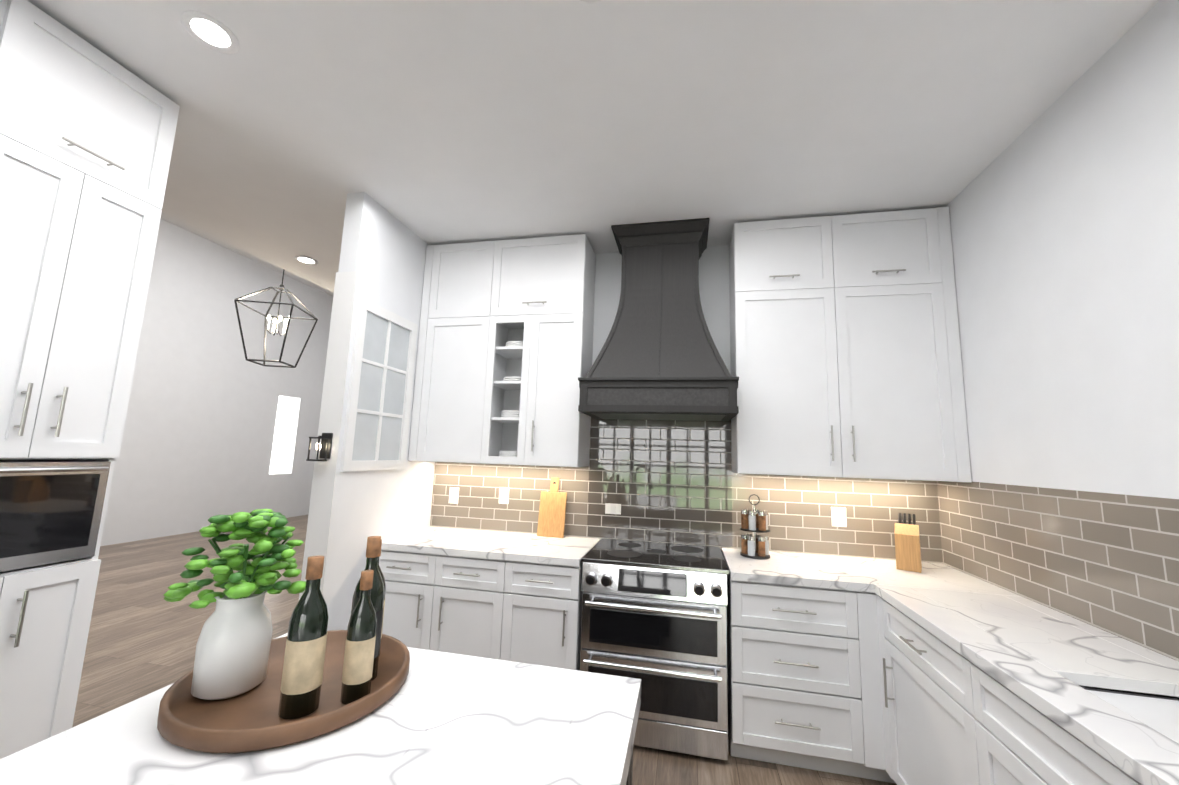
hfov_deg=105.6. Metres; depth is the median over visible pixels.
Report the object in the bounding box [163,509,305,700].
potted plant
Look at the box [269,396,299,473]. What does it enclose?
window
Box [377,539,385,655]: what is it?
bottle
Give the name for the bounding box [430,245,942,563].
wall
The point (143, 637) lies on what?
floor
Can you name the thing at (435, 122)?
ceiling
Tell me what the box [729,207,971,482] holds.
upper cabinet
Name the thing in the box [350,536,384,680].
bottle
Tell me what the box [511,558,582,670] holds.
base cabinet
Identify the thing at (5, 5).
upper cabinet
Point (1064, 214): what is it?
wall
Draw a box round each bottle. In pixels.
[278,555,328,718]
[340,570,376,704]
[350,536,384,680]
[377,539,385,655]
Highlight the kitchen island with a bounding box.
[628,701,640,784]
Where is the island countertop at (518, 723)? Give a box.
[376,659,640,784]
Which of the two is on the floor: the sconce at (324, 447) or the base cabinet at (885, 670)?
the base cabinet at (885, 670)
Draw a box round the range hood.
[578,218,738,420]
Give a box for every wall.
[100,218,332,545]
[323,192,434,630]
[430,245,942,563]
[937,0,1178,660]
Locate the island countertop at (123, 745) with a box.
[0,633,495,784]
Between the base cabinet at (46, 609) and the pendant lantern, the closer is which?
the base cabinet at (46, 609)
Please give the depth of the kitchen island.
1.07 m
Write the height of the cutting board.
0.400 m
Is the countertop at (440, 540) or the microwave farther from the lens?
the countertop at (440, 540)
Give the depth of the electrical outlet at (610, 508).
3.10 m
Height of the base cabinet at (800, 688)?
0.913 m
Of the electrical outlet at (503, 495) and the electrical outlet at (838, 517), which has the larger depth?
the electrical outlet at (503, 495)
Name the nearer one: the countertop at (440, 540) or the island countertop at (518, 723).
the island countertop at (518, 723)
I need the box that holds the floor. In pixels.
[72,515,896,784]
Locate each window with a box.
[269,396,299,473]
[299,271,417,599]
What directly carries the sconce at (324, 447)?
attached to the wall at (383, 252)
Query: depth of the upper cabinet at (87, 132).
1.66 m
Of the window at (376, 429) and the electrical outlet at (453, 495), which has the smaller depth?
the window at (376, 429)
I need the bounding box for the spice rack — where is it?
[740,494,769,558]
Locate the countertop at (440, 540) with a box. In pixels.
[382,526,600,565]
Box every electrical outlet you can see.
[449,487,458,503]
[499,487,508,503]
[605,503,620,513]
[831,507,846,526]
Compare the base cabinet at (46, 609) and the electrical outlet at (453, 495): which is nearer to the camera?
the base cabinet at (46, 609)
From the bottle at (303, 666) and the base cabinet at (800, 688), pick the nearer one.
the bottle at (303, 666)
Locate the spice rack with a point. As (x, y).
(756, 546)
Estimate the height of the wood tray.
0.040 m
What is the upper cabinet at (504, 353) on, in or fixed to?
attached to the wall at (672, 481)
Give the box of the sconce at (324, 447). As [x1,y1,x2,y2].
[306,433,332,460]
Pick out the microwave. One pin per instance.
(49, 513)
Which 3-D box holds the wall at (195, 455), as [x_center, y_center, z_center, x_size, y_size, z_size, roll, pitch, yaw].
[-7.435,-0.762,3.612,0.120,5.000,14.200,0,-8,12]
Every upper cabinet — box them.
[0,0,11,43]
[0,0,179,463]
[408,234,595,466]
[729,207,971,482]
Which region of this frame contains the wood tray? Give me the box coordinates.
[157,630,409,752]
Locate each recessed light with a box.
[180,10,239,53]
[294,256,317,264]
[580,0,600,2]
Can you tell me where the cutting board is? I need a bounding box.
[537,477,566,537]
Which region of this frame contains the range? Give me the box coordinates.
[580,538,728,760]
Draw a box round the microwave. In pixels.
[0,464,113,571]
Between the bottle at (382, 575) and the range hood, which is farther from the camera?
the range hood
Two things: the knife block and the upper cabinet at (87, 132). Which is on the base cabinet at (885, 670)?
the knife block
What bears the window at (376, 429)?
in the wall at (383, 252)
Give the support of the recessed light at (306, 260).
in the ceiling
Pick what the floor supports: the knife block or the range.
the range
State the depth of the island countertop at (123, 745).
0.84 m
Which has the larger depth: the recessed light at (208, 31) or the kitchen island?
the recessed light at (208, 31)
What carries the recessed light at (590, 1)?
in the ceiling
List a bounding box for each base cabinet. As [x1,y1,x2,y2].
[0,556,100,758]
[379,546,514,660]
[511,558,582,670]
[721,547,876,779]
[829,555,1178,784]
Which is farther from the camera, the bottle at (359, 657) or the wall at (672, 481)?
the wall at (672, 481)
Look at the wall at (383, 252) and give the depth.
2.75 m
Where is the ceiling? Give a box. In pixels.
[27,0,1159,295]
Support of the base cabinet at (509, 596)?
on the floor
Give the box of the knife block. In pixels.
[894,513,921,572]
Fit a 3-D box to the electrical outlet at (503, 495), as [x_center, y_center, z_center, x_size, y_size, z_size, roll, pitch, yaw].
[-0.627,0.754,3.276,0.075,0.118,0.008,0,-8,12]
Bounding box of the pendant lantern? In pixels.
[234,269,317,367]

